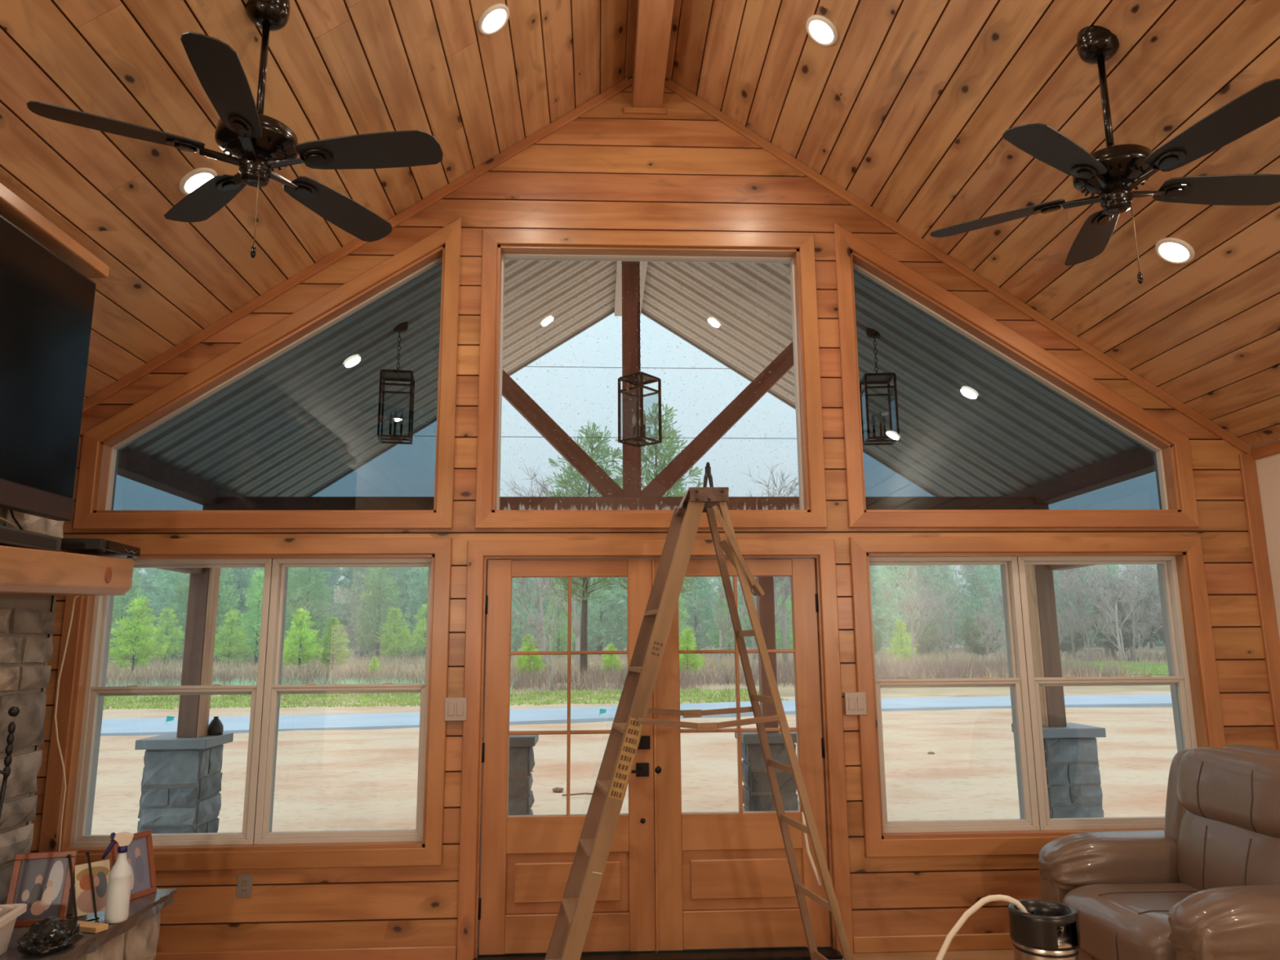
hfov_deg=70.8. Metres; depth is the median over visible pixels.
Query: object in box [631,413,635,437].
candle
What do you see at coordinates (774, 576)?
pine
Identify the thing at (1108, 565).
pine
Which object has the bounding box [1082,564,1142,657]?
bare tree
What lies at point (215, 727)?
jug
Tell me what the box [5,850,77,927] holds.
picture frame
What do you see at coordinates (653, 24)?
ridge beam
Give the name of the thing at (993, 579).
pine
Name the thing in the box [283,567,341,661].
pine
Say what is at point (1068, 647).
evergreen shrub
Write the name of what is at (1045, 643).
porch post
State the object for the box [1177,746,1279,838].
cushion
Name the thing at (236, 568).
pine
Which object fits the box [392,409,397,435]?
candle
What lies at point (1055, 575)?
pine
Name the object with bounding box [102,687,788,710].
grass
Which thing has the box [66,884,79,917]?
box
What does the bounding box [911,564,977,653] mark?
bare tree
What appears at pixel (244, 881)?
socket
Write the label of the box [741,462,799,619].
bare tree
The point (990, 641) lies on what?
bare tree
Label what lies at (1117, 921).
seat cushion
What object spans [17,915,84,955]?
plastic bag
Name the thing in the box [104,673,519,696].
grass
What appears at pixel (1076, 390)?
window
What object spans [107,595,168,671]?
young pine
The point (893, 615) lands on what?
pine
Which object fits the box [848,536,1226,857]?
window
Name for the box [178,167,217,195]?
recessed light
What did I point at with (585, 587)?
pine
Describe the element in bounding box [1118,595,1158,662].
bare tree
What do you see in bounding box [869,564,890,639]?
pine
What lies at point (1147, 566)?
bare tree
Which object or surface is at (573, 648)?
pine
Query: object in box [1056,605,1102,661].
bare tree
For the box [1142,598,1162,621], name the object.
bare tree
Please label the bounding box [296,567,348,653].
pine
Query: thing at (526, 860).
door
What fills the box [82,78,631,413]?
trim
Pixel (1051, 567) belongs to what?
beam
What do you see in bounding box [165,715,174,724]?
flag
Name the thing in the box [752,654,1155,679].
brush
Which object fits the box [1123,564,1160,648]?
pine
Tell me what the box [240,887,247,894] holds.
socket
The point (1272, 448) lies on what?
trim
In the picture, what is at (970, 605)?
pine
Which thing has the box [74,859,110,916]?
photo card
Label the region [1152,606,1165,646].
evergreen shrub
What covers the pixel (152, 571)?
pine
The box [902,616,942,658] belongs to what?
evergreen shrub
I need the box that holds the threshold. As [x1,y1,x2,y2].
[471,946,843,959]
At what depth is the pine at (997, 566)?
104.39 m
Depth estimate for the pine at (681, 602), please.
69.95 m
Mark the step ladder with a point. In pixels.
(568, 937)
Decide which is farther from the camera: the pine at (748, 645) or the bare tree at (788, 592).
the pine at (748, 645)
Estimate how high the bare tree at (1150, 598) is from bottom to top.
6.033 m
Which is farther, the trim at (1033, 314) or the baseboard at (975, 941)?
the trim at (1033, 314)
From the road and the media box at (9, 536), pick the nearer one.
the media box at (9, 536)
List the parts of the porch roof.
metal panel, metal panel, metal panel, metal panel, rake trim, rake trim, metal panel, metal panel, metal panel, metal panel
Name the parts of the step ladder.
rail, rail, plate, hinge plate, hinge plate, shelf arm, leg, leg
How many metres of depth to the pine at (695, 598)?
85.68 m
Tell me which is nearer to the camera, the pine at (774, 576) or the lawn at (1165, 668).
the lawn at (1165, 668)
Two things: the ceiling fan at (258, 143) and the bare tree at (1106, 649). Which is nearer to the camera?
the ceiling fan at (258, 143)
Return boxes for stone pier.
[134,733,233,833]
[507,734,538,815]
[734,731,799,811]
[1011,722,1106,818]
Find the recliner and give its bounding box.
[1038,744,1279,959]
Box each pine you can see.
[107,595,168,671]
[108,568,155,663]
[120,568,153,644]
[127,568,180,656]
[141,568,189,659]
[149,606,184,664]
[154,572,227,653]
[174,567,252,653]
[213,567,247,662]
[213,608,253,664]
[218,567,263,657]
[228,568,264,664]
[234,567,264,625]
[243,567,306,648]
[246,615,260,660]
[282,606,324,669]
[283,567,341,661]
[284,567,345,658]
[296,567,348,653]
[313,616,352,669]
[328,567,399,657]
[330,567,401,655]
[350,567,410,656]
[368,656,380,675]
[375,605,416,662]
[378,567,407,651]
[388,567,425,622]
[392,567,428,654]
[399,566,428,653]
[406,604,426,658]
[511,577,533,651]
[511,577,539,648]
[511,577,542,651]
[511,624,515,649]
[514,632,548,677]
[528,577,592,657]
[528,581,588,651]
[537,577,580,658]
[544,421,626,677]
[571,577,627,655]
[582,577,614,650]
[596,577,627,650]
[597,577,627,650]
[600,643,622,674]
[613,402,705,599]
[678,577,731,649]
[678,593,695,649]
[679,627,705,674]
[683,577,717,649]
[701,577,750,648]
[704,577,751,655]
[738,576,786,649]
[755,576,792,645]
[774,582,793,655]
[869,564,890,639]
[870,564,884,648]
[871,564,933,648]
[874,564,937,639]
[884,619,919,662]
[897,564,959,653]
[926,564,960,650]
[927,564,964,648]
[951,564,1005,649]
[960,564,1005,648]
[973,564,1006,647]
[1053,566,1096,651]
[1053,570,1075,642]
[1080,564,1116,649]
[1084,564,1126,650]
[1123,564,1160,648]
[1147,564,1165,647]
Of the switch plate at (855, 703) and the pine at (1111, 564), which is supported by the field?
the pine at (1111, 564)
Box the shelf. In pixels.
[718,538,764,595]
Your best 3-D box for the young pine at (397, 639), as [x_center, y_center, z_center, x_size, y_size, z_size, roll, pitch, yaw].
[-19.253,12.119,70.585,2.892,4.425,3.113,-3,-11,14]
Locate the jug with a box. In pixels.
[207,716,223,735]
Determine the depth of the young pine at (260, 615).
71.94 m
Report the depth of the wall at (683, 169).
5.07 m
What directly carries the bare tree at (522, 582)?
on the field
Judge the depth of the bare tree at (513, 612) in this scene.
45.83 m
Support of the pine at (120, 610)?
on the field
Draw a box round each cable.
[0,516,20,529]
[9,510,23,529]
[54,595,78,851]
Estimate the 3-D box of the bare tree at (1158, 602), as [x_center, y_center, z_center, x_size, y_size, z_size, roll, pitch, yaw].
[37.094,10.096,62.658,2.984,5.121,3.249,-8,-13,36]
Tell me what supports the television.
attached to the fireplace
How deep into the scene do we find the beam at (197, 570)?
6.98 m
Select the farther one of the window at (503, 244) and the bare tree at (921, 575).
the bare tree at (921, 575)
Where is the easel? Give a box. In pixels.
[66,851,99,921]
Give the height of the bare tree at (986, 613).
3.692 m
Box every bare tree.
[501,465,558,669]
[511,577,573,691]
[511,597,526,641]
[521,462,594,667]
[698,577,747,673]
[718,578,786,671]
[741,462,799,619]
[751,467,799,666]
[774,579,792,634]
[879,568,952,660]
[889,564,955,663]
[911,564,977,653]
[924,604,955,662]
[966,608,1005,664]
[971,573,1004,617]
[977,626,1005,662]
[981,596,1007,659]
[1053,564,1142,662]
[1053,565,1107,660]
[1054,570,1115,661]
[1056,564,1137,657]
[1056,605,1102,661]
[1057,613,1073,643]
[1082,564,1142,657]
[1091,580,1148,662]
[1097,564,1159,660]
[1108,567,1159,661]
[1113,564,1160,608]
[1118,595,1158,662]
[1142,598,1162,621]
[1146,590,1164,633]
[1146,598,1163,634]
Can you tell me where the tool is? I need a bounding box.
[0,706,20,819]
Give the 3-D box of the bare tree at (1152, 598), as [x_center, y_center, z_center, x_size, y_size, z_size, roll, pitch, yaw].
[35.225,9.974,59.846,2.649,4.464,3.472,-6,-12,27]
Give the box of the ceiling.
[0,0,1279,446]
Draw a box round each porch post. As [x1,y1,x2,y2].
[176,567,220,737]
[755,576,778,732]
[1024,564,1066,726]
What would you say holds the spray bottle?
on the fireplace
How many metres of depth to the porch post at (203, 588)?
7.08 m
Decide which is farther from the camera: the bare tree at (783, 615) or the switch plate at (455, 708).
the bare tree at (783, 615)
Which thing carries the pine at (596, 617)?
on the field
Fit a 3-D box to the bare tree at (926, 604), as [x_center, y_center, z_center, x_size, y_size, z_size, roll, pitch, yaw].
[17.773,7.777,56.434,4.237,7.906,3.948,-4,-11,20]
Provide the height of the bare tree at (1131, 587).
5.587 m
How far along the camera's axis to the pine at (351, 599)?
83.92 m
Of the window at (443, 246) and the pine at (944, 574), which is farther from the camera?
the pine at (944, 574)
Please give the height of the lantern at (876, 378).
0.906 m
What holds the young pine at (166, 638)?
on the field
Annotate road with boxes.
[100,693,1172,735]
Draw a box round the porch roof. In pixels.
[116,259,1155,505]
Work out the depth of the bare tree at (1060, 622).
63.70 m
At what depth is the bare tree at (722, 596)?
49.55 m
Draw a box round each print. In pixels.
[13,857,68,920]
[118,835,151,893]
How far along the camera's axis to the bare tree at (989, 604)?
65.15 m
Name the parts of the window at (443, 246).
casing, casing, casing, casing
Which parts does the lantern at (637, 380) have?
corner post, corner post, chain, plate, corner post, corner post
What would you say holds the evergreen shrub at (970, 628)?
on the field
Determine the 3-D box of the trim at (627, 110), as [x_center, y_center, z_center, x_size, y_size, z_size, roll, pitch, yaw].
[0.031,-2.233,5.441,0.254,0.036,0.022,0,-10,-3]
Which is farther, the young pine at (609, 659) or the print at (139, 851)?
the young pine at (609, 659)
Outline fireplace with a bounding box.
[0,507,177,959]
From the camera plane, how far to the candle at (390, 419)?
6.57 m
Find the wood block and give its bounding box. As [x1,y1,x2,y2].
[77,920,108,933]
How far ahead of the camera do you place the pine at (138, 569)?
98.62 m
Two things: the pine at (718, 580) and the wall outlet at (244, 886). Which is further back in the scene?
the pine at (718, 580)
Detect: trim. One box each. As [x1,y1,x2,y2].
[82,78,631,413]
[456,539,853,959]
[623,106,666,115]
[664,79,1253,455]
[1238,453,1279,749]
[1251,440,1279,459]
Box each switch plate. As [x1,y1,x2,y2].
[444,697,466,720]
[844,692,866,715]
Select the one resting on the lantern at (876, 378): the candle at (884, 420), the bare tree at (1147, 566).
the candle at (884, 420)
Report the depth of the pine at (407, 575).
90.88 m
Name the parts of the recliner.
panel, armrest, panel, armrest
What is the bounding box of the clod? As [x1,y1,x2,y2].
[552,786,563,792]
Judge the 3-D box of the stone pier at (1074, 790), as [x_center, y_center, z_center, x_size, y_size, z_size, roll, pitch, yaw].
[3.419,2.482,7.288,0.524,0.955,0.524,0,-10,-3]
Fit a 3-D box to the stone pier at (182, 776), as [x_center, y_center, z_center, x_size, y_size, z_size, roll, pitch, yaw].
[-3.548,2.476,6.961,0.524,0.955,0.524,0,-10,-3]
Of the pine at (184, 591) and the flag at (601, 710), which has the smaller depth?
the flag at (601, 710)
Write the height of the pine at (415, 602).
11.782 m
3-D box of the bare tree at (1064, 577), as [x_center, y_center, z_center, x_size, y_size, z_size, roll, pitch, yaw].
[31.968,9.680,64.133,4.135,6.518,3.798,-2,-11,11]
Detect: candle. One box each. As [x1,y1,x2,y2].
[388,412,393,435]
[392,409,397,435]
[399,412,404,438]
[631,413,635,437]
[642,413,646,439]
[871,414,875,439]
[878,412,882,436]
[882,414,886,436]
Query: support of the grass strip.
on the field
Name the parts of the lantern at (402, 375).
corner post, glass pane, corner post, plate, chain, corner post, glass pane, corner post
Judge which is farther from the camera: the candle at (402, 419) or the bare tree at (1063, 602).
the bare tree at (1063, 602)
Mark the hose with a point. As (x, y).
(982, 901)
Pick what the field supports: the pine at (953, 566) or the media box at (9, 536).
the pine at (953, 566)
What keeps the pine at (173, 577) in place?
on the field
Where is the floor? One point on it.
(1002, 954)
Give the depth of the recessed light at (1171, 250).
4.27 m
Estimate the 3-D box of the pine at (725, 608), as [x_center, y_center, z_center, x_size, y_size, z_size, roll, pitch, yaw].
[7.611,11.637,77.499,3.942,7.246,3.824,-7,-12,33]
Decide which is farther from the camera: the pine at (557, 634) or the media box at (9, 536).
the pine at (557, 634)
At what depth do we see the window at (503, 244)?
5.19 m
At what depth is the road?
24.31 m
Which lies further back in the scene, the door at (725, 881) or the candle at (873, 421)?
the candle at (873, 421)
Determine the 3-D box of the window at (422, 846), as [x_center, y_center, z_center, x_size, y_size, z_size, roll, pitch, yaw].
[-2.035,1.165,4.820,2.016,1.688,0.222,0,-10,-3]
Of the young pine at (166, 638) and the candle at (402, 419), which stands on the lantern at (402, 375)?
the candle at (402, 419)
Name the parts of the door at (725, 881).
rail, rail, panel, raised panel, rail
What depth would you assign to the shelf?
4.22 m
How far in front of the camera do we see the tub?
3.17 m
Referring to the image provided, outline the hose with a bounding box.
[935,894,1028,959]
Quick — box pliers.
[702,462,713,487]
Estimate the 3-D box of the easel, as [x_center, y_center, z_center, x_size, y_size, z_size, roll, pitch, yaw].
[-2.223,1.609,3.555,0.146,0.248,0.129,-8,-13,37]
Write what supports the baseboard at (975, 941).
attached to the wall at (683, 169)
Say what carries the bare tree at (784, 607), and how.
on the field
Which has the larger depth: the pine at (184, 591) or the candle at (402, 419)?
the pine at (184, 591)
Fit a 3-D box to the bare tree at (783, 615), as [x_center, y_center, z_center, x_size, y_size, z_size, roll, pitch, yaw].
[9.529,8.669,55.256,3.178,5.930,2.961,0,-10,-3]
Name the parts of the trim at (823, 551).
casing, casing, casing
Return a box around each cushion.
[1062,883,1199,959]
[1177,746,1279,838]
[1177,808,1279,890]
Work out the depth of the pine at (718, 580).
98.39 m
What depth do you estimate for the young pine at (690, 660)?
47.12 m
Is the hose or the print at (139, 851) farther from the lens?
the print at (139, 851)
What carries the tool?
on the fireplace
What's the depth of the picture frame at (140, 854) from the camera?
3.91 m
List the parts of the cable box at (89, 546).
panel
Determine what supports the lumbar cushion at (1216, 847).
on the recliner
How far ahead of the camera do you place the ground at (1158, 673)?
47.83 m
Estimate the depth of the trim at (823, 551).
4.83 m
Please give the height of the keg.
0.638 m
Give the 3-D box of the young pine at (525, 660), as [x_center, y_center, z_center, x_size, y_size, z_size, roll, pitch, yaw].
[-5.529,8.836,44.881,1.712,2.434,1.591,7,-13,-36]
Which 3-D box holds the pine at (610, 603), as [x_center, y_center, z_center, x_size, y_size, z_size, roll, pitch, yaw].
[-1.185,12.251,94.831,6.886,11.797,6.240,-7,-12,30]
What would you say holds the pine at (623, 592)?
on the field
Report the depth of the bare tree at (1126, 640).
65.23 m
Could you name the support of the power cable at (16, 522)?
hanging from the television
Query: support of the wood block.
on the fireplace
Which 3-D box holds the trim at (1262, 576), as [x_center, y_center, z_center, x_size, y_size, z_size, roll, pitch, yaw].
[3.529,1.105,4.992,0.085,2.550,0.020,0,-10,-3]
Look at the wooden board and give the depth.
3.64 m
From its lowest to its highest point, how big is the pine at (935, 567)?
10.807 m
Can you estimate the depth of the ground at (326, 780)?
13.91 m
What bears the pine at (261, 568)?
on the field
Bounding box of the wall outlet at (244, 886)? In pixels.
[235,874,253,897]
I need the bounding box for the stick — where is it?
[562,792,592,795]
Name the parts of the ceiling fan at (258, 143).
blade, blade, blade, pull knob, pull chain, down rod, blade, blade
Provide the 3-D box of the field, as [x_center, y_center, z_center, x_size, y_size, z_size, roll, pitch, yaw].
[-4.200,18.241,95.639,260.000,2.607,129.000,0,-10,-3]
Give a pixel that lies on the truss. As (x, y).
(650, 498)
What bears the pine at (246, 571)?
on the field
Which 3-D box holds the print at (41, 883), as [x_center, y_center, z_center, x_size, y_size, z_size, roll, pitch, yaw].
[-2.350,1.602,3.528,0.167,0.212,0.058,2,-11,-14]
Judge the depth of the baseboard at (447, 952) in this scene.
4.51 m
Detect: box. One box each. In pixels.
[0,525,62,551]
[60,537,140,558]
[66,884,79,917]
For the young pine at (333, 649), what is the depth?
57.45 m
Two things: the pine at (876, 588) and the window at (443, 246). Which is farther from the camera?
the pine at (876, 588)
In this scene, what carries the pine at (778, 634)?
on the field
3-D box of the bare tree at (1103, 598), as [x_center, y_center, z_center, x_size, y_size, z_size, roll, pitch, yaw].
[32.609,9.050,63.463,4.486,7.559,5.880,7,-13,-37]
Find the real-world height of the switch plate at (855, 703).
0.120 m
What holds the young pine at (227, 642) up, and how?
on the field
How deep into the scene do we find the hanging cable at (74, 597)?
4.38 m
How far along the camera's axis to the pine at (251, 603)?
66.45 m
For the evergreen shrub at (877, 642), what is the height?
3.008 m
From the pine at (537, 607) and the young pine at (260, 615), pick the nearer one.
the young pine at (260, 615)
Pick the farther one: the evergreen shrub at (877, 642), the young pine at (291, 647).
the evergreen shrub at (877, 642)
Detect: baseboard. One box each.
[155,945,456,959]
[853,932,1013,953]
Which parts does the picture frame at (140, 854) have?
frame, frame, frame, frame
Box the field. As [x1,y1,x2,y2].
[103,640,1170,702]
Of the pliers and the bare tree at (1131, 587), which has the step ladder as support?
the pliers
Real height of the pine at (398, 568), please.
14.161 m
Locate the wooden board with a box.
[0,182,109,278]
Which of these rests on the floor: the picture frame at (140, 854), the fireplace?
the fireplace
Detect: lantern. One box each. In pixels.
[377,320,414,444]
[617,261,662,447]
[859,326,899,445]
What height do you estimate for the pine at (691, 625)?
10.138 m
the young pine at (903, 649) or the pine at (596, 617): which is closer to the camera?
the young pine at (903, 649)
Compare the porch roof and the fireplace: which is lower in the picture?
the fireplace
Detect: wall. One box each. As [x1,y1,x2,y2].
[30,77,1276,952]
[1252,438,1279,643]
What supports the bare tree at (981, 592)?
on the field
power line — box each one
[421,435,796,439]
[533,366,729,368]
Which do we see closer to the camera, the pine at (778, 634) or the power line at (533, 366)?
the power line at (533, 366)
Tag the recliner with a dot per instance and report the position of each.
(1205, 886)
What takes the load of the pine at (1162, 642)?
on the field
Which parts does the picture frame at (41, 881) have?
frame, frame, frame, frame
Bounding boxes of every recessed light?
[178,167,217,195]
[477,3,509,35]
[805,14,838,46]
[1155,237,1195,264]
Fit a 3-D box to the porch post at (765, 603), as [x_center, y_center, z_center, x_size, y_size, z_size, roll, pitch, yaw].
[1.026,1.148,7.320,0.125,1.733,0.125,0,-10,-3]
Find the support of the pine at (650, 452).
on the field
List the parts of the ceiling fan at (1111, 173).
blade, blade, blade, down rod, pull chain, pull knob, blade, blade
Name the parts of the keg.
lid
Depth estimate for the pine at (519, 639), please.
82.02 m
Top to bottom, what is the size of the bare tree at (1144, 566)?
7.919 m
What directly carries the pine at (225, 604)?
on the field
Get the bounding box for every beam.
[158,567,203,573]
[632,0,674,107]
[1048,564,1097,570]
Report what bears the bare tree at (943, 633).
on the field
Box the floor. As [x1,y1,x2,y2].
[828,949,1014,959]
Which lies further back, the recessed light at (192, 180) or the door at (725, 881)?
the door at (725, 881)
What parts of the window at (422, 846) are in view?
casing, frame, sash, frame, sash, casing, casing, frame, frame, sash, sash, casing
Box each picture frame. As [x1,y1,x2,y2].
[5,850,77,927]
[110,829,156,901]
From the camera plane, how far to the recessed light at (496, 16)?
4.27 m
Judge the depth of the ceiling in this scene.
4.31 m
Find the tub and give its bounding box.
[0,903,26,955]
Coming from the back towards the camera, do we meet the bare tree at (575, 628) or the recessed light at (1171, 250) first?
the bare tree at (575, 628)
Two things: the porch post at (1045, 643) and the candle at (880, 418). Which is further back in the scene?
the porch post at (1045, 643)
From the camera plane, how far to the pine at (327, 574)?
80.53 m
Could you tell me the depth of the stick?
11.31 m
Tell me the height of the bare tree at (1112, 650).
8.639 m
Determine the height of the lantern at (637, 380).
1.916 m
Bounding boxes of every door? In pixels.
[477,559,658,955]
[654,559,831,951]
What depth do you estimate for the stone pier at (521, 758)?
6.88 m
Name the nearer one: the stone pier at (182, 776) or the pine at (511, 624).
the stone pier at (182, 776)
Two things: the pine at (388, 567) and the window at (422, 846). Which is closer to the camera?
the window at (422, 846)
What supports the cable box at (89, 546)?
on the fireplace
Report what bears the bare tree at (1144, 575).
on the field
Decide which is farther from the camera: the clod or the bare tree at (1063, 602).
the bare tree at (1063, 602)
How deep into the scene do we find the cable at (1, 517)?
3.59 m
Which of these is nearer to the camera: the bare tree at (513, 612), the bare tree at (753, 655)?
the bare tree at (513, 612)
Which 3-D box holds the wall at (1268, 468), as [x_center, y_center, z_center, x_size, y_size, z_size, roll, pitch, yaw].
[3.898,0.136,-0.319,0.150,2.690,11.160,0,-10,-3]
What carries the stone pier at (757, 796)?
on the floor
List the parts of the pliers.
handle, handle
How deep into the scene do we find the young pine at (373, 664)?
51.18 m
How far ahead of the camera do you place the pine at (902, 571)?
91.95 m
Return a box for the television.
[0,214,96,520]
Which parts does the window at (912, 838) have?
casing, sash, sash, frame, casing, frame, casing, sash, frame, sash, frame, casing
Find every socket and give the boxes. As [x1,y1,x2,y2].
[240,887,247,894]
[241,878,248,884]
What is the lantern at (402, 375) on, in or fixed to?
hanging from the porch roof
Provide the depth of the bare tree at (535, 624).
38.06 m
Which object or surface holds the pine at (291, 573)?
on the field
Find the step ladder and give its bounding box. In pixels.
[544,487,853,959]
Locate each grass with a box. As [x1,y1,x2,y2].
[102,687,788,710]
[104,673,519,696]
[106,645,1167,685]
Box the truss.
[202,261,1048,510]
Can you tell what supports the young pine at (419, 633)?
on the field
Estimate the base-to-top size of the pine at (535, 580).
13.257 m
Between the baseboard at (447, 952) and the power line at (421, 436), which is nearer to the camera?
the baseboard at (447, 952)
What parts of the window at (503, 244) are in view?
casing, casing, casing, casing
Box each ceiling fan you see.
[26,0,443,257]
[929,22,1279,284]
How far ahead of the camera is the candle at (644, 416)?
6.65 m
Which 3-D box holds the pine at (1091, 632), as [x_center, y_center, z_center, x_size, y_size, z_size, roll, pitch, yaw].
[41.918,10.690,88.468,6.769,12.195,7.241,-7,-13,34]
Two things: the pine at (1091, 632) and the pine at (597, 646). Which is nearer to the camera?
the pine at (1091, 632)
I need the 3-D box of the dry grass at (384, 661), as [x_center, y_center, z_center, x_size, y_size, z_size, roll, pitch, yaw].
[-7.546,12.108,59.970,111.240,1.527,40.277,0,-10,-3]
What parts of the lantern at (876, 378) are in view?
corner post, corner post, chain, plate, corner post, corner post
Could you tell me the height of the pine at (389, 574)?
14.122 m
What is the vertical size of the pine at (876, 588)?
10.711 m
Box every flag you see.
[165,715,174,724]
[599,708,606,716]
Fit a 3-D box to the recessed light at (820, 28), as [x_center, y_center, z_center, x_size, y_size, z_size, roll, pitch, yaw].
[0.889,-2.192,4.391,0.150,0.109,0.176,1,-11,-7]
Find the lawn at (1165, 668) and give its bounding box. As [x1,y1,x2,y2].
[998,660,1168,675]
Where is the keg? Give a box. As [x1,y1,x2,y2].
[1007,899,1080,959]
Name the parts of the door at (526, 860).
rail, raised panel, rail, panel, rail, lever handle, bolt knob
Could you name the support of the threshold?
in the wall at (683, 169)
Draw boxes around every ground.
[90,691,1177,835]
[1061,662,1168,675]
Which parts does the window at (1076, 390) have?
casing, frame, casing, casing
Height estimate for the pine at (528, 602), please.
12.508 m
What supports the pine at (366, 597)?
on the field
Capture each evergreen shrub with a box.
[872,624,883,654]
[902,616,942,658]
[958,614,1004,658]
[1056,609,1092,657]
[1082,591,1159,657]
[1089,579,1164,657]
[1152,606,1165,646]
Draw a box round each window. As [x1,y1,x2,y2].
[38,537,452,871]
[72,217,462,529]
[475,229,826,528]
[833,222,1199,528]
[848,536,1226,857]
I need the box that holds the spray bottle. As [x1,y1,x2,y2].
[101,831,133,923]

